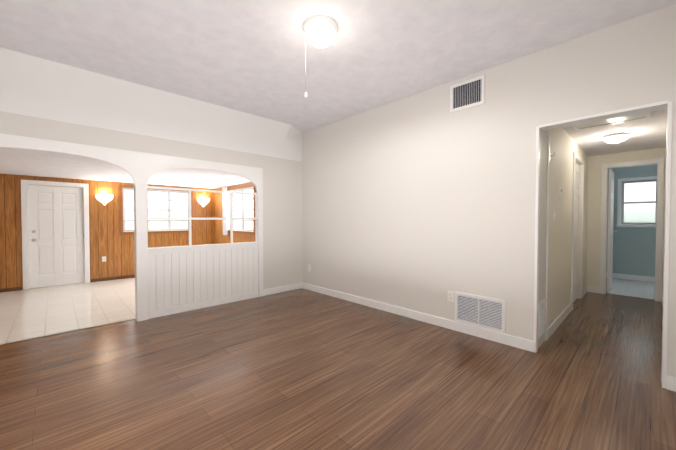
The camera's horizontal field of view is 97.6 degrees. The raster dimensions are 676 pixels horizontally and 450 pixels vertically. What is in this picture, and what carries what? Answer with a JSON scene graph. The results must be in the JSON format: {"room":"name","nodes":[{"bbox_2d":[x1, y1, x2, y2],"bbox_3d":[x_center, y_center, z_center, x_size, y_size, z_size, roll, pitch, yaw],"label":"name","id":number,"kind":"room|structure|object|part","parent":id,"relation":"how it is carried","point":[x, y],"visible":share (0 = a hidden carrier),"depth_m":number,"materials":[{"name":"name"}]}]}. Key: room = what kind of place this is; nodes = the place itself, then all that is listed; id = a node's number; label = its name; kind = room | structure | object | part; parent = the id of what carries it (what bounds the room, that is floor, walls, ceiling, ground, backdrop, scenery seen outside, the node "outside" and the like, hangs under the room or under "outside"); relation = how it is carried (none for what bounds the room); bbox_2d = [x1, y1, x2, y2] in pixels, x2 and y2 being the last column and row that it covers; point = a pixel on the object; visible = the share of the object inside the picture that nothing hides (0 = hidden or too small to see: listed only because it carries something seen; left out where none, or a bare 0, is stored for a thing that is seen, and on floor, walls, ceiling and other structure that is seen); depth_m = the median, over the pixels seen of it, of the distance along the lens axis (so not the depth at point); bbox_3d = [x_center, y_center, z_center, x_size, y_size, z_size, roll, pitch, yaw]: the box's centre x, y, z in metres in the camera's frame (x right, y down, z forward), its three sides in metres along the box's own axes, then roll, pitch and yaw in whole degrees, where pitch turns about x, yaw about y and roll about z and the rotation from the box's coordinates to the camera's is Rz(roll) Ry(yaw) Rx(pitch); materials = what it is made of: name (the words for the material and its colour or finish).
{"room":"empty living room","nodes":[
{"label":"empty living room","id":0,"kind":"room"},
{"bbox_2d":[0,277,134,343],"bbox_3d":[-4.018,1.285,5.011,5.700,0.050,4.180,-1,1,-44],"label":"floor","id":1,"kind":"structure","parent":0,"point":[35,312],"depth_m":4.50,"materials":[{"name":"white tile"}]},
{"bbox_2d":[0,319,131,344],"bbox_3d":[-2.637,1.215,3.423,5.500,0.150,0.020,-1,1,-44],"label":"threshold strip","id":2,"kind":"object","parent":1,"relation":"on","point":[63,332],"depth_m":3.15,"materials":[{"name":"white"}]},
{"bbox_2d":[0,174,214,288],"bbox_3d":[-5.395,0.084,6.390,5.650,2.300,0.150,-1,1,-44],"label":"wall","id":3,"kind":"structure","parent":0,"point":[111,244],"depth_m":6.49,"materials":[{"name":"brown wood"}]},
{"bbox_2d":[0,287,22,292],"bbox_3d":[-6.715,1.225,5.035,1.840,0.070,0.012,-1,1,-44],"label":"baseboard","id":4,"kind":"structure","parent":3,"relation":"attached to","point":[13,288],"depth_m":5.57,"materials":[{"name":"brown wood"}]},
{"bbox_2d":[21,179,89,289],"bbox_3d":[-5.738,0.183,6.050,0.990,2.115,0.170,-1,1,-44],"label":"door frame","id":5,"kind":"structure","parent":3,"relation":"attached to","point":[25,231],"depth_m":5.76,"materials":[{"name":"white wood"}]},
{"bbox_2d":[28,185,83,288],"bbox_3d":[-5.701,0.225,6.012,0.812,2.020,0.120,-1,1,-44],"label":"front door","id":6,"kind":"structure","parent":3,"relation":"in","point":[56,232],"depth_m":6.00,"materials":[{"name":"white wood"}]},
{"bbox_2d":[95,194,112,205],"bbox_3d":[-5.092,-0.546,6.460,0.320,0.238,0.172,-1,1,-44],"label":"sconce","id":7,"kind":"object","parent":3,"relation":"attached to","point":[104,199],"visible":1,"depth_m":6.42,"materials":[{"name":"white glass"}]},
{"bbox_2d":[90,274,134,281],"bbox_3d":[-4.382,1.183,7.269,2.620,0.070,0.012,-1,1,-44],"label":"baseboard","id":8,"kind":"structure","parent":3,"relation":"attached to","point":[91,280],"depth_m":6.62,"materials":[{"name":"brown wood"}]},
{"bbox_2d":[119,185,194,234],"bbox_3d":[-4.424,-0.358,7.291,1.610,1.130,0.220,-1,1,-44],"label":"window","id":9,"kind":"structure","parent":3,"relation":"in","point":[122,189],"depth_m":7.37,"materials":[{"name":"white glass"}]},
{"bbox_2d":[197,198,209,206],"bbox_3d":[-3.575,-0.593,7.912,0.320,0.238,0.172,-1,1,-44],"label":"sconce","id":10,"kind":"object","parent":3,"relation":"attached to","point":[203,202],"visible":1,"depth_m":7.86,"materials":[{"name":"white glass"}]},
{"bbox_2d":[0,147,249,188],"bbox_3d":[-4.079,-0.988,4.888,5.800,0.100,4.110,-1,1,-44],"label":"ceiling","id":11,"kind":"structure","parent":0,"point":[18,161],"depth_m":5.22,"materials":[{"name":"white paint"}]},
{"bbox_2d":[0,111,301,288],"bbox_3d":[-2.166,-0.143,3.795,4.130,2.850,0.140,-1,1,-44],"label":"wall","id":12,"kind":"structure","parent":0,"point":[282,221],"depth_m":4.66,"materials":[{"name":"white paint"}]},
{"bbox_2d":[263,283,301,295],"bbox_3d":[-0.910,1.062,4.913,0.760,0.100,0.014,-1,1,-44],"label":"baseboard","id":13,"kind":"structure","parent":12,"relation":"attached to","point":[285,288],"depth_m":4.88,"materials":[{"name":"white wood"}]},
{"bbox_2d":[0,47,301,161],"bbox_3d":[-2.070,-1.319,3.601,4.231,0.490,0.280,-1,1,-44],"label":"wall","id":14,"kind":"structure","parent":0,"point":[32,86],"depth_m":3.34,"materials":[{"name":"white paint"}]},
{"bbox_2d":[214,182,255,243],"bbox_3d":[-1.987,0.076,6.808,0.150,2.300,3.960,-1,1,-44],"label":"wall","id":15,"kind":"structure","parent":0,"point":[220,238],"depth_m":7.84,"materials":[{"name":"brown wood"}]},
{"bbox_2d":[222,182,249,234],"bbox_3d":[-2.377,-0.349,7.022,0.107,1.223,1.620,-1,1,-44],"label":"window frame","id":16,"kind":"structure","parent":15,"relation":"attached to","point":[224,202],"depth_m":7.44,"materials":[{"name":"white wood"}]},
{"bbox_3d":[-2.861,-0.356,7.472,0.031,1.220,0.260,-1,1,-44],"label":"curtain panel","id":17,"kind":"part","parent":16,"relation":"part of","materials":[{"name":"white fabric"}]},
{"bbox_2d":[227,184,254,234],"bbox_3d":[-2.296,-0.359,7.100,0.220,1.120,1.540,-1,1,-44],"label":"window","id":18,"kind":"structure","parent":15,"relation":"in","point":[243,189],"depth_m":7.16,"materials":[{"name":"white glass"}]},
{"bbox_2d":[0,288,675,449],"bbox_3d":[0.560,1.167,3.265,7.700,0.050,4.670,-1,1,-44],"label":"floor","id":19,"kind":"structure","parent":0,"point":[301,369],"depth_m":2.17,"materials":[{"name":"wood"}]},
{"bbox_2d":[134,183,148,321],"bbox_3d":[-2.362,0.397,3.551,0.115,1.780,0.115,-1,1,-44],"label":"post","id":20,"kind":"object","parent":19,"relation":"on","point":[141,251],"depth_m":3.51,"materials":[{"name":"white wood"}]},
{"bbox_2d":[0,133,262,194],"bbox_3d":[-2.352,-0.652,3.502,3.230,0.420,0.040,-1,1,-44],"label":"arch panel","id":21,"kind":"object","parent":20,"relation":"attached to","point":[141,167],"visible":0.94,"depth_m":3.45,"materials":[{"name":"white paint"}]},
{"bbox_2d":[148,242,258,318],"bbox_3d":[-1.795,0.774,4.111,1.470,1.005,0.130,-1,1,-44],"label":"wall","id":22,"kind":"structure","parent":19,"relation":"on","point":[186,278],"depth_m":3.98,"materials":[{"name":"white wood"}]},
{"bbox_2d":[147,186,257,245],"bbox_3d":[-1.784,-0.105,4.084,1.470,0.754,0.030,-1,1,-44],"label":"lattice","id":23,"kind":"object","parent":22,"relation":"on","point":[231,218],"depth_m":3.96,"materials":[{"name":"white wood"}]},
{"bbox_2d":[255,192,262,296],"bbox_3d":[-1.233,0.302,4.635,0.077,1.630,0.108,-1,1,-44],"label":"post","id":24,"kind":"object","parent":19,"relation":"on","point":[258,198],"depth_m":4.59,"materials":[{"name":"white wood"}]},
{"bbox_2d":[0,0,675,132],"bbox_3d":[-0.520,-1.588,2.193,4.730,0.100,4.690,-1,1,-44],"label":"ceiling","id":25,"kind":"structure","parent":0,"point":[248,56],"depth_m":2.50,"materials":[{"name":"white paint"}]},
{"bbox_2d":[303,16,337,96],"bbox_3d":[-0.135,-1.273,2.311,0.276,0.535,0.276,-1,1,-44],"label":"ceiling light fixture","id":26,"kind":"object","parent":25,"relation":"hanging from","point":[320,31],"visible":1,"depth_m":2.23,"materials":[{"name":"frosted glass"},{"name":"metal"}]},
{"bbox_2d":[302,3,675,385],"bbox_3d":[1.044,-0.216,3.717,0.400,2.700,4.690,-1,1,-44],"label":"wall","id":27,"kind":"structure","parent":0,"point":[423,202],"depth_m":3.11,"materials":[{"name":"white paint"}]},
{"bbox_2d":[302,282,534,352],"bbox_3d":[0.575,1.080,3.931,0.014,0.100,3.486,-1,1,-44],"label":"baseboard","id":28,"kind":"structure","parent":27,"relation":"attached to","point":[516,342],"depth_m":3.36,"materials":[{"name":"white wood"}]},
{"bbox_2d":[448,291,453,301],"bbox_3d":[1.235,0.783,3.240,0.010,0.115,0.072,-1,1,-44],"label":"electrical outlet","id":29,"kind":"object","parent":27,"relation":"in","point":[450,296],"visible":1,"depth_m":3.23,"materials":[{"name":"white plastic"}]},
{"bbox_2d":[450,74,484,112],"bbox_3d":[1.343,-1.362,3.085,0.013,0.285,0.355,-1,1,-44],"label":"air vent","id":30,"kind":"object","parent":27,"relation":"in","point":[467,94],"visible":1,"depth_m":3.08,"materials":[{"name":"white metal"}]},
{"bbox_2d":[455,291,505,333],"bbox_3d":[1.440,0.884,3.026,0.013,0.325,0.495,-1,1,-44],"label":"air vent","id":31,"kind":"object","parent":27,"relation":"in","point":[487,313],"visible":1,"depth_m":3.01,"materials":[{"name":"white metal"}]},
{"bbox_2d":[538,299,544,337],"bbox_3d":[1.934,0.886,2.808,0.200,0.330,0.011,-1,1,-44],"label":"air vent","id":32,"kind":"object","parent":27,"relation":"in","point":[541,319],"visible":1,"depth_m":2.79,"materials":[{"name":"white"}]},
{"bbox_2d":[534,100,671,388],"bbox_3d":[2.109,0.137,2.427,0.154,2.042,0.808,-1,1,-44],"label":"trim","id":33,"kind":"structure","parent":27,"relation":"attached to","point":[601,289],"depth_m":2.33,"materials":[{"name":"white wood"}]},
{"bbox_2d":[672,377,675,391],"bbox_3d":[0.892,1.141,0.647,4.100,0.100,0.030,-1,1,-44],"label":"baseboard","id":34,"kind":"structure","parent":27,"relation":"attached to","point":[674,378],"depth_m":2.07,"materials":[{"name":"white"}]},
{"bbox_2d":[548,128,587,326],"bbox_3d":[3.105,-0.046,4.003,2.970,2.350,0.120,-1,1,-44],"label":"wall","id":35,"kind":"structure","parent":0,"point":[564,146],"depth_m":3.48,"materials":[{"name":"white paint"}]},
{"bbox_2d":[558,186,561,197],"bbox_3d":[2.487,-0.368,3.306,0.085,0.120,0.022,-1,1,-44],"label":"light switch","id":36,"kind":"object","parent":35,"relation":"attached to","point":[559,192],"visible":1,"depth_m":3.28,"materials":[{"name":"white plastic"}]},
{"bbox_2d":[573,162,579,301],"bbox_3d":[3.375,0.107,4.252,0.752,2.018,0.042,-1,1,-44],"label":"closet door","id":37,"kind":"structure","parent":35,"relation":"in","point":[576,226],"depth_m":4.37,"materials":[{"name":"white wood"}]},
{"bbox_2d":[563,109,666,155],"bbox_3d":[3.314,-1.164,3.584,3.220,0.100,0.984,-1,1,-44],"label":"ceiling","id":38,"kind":"structure","parent":0,"point":[648,133],"depth_m":3.69,"materials":[{"name":"white paint"}]},
{"bbox_2d":[572,112,649,130],"bbox_3d":[2.722,-1.097,2.988,0.700,0.012,0.600,-1,1,-44],"label":"trim","id":39,"kind":"structure","parent":38,"relation":"attached to","point":[614,121],"depth_m":3.15,"materials":[{"name":"white wood"}]},
{"bbox_2d":[602,132,629,142],"bbox_3d":[3.444,-1.068,3.667,0.254,0.095,0.254,-1,1,-44],"label":"light","id":40,"kind":"object","parent":38,"relation":"attached to","point":[616,137],"visible":1,"depth_m":3.60,"materials":[{"name":"white glass"}]},
{"bbox_2d":[586,147,665,294],"bbox_3d":[4.441,-0.059,4.684,0.100,2.350,0.984,-1,1,-44],"label":"wall","id":41,"kind":"structure","parent":0,"point":[595,162],"depth_m":4.83,"materials":[{"name":"white paint"}]},
{"bbox_2d":[607,169,616,292],"bbox_3d":[4.627,0.096,4.983,0.540,2.012,0.086,-1,1,-44],"label":"bathroom door","id":42,"kind":"structure","parent":41,"relation":"in","point":[610,229],"depth_m":4.83,"materials":[{"name":"white wood"}]},
{"bbox_2d":[606,277,654,299],"bbox_3d":[5.437,1.130,5.256,2.100,0.050,2.500,-1,1,-44],"label":"floor","id":43,"kind":"structure","parent":0,"point":[636,288],"depth_m":5.16,"materials":[{"name":"white tile"}]},
{"bbox_2d":[606,164,656,276],"bbox_3d":[4.680,-0.106,4.508,0.004,2.450,2.500,-1,1,-44],"label":"wall","id":44,"kind":"structure","parent":0,"point":[634,250],"depth_m":4.60,"materials":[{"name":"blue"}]},
{"bbox_2d":[606,272,654,281],"bbox_3d":[5.974,1.046,5.769,0.013,0.100,2.260,-1,1,-44],"label":"baseboard","id":45,"kind":"structure","parent":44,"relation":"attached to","point":[634,277],"depth_m":5.87,"materials":[{"name":"white wood"}]},
{"bbox_2d":[616,176,656,227],"bbox_3d":[6.122,-0.443,5.661,0.190,0.980,1.160,-1,1,-44],"label":"bathroom window","id":46,"kind":"structure","parent":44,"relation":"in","point":[620,207],"depth_m":5.90,"materials":[{"name":"white glass"}]}
]}

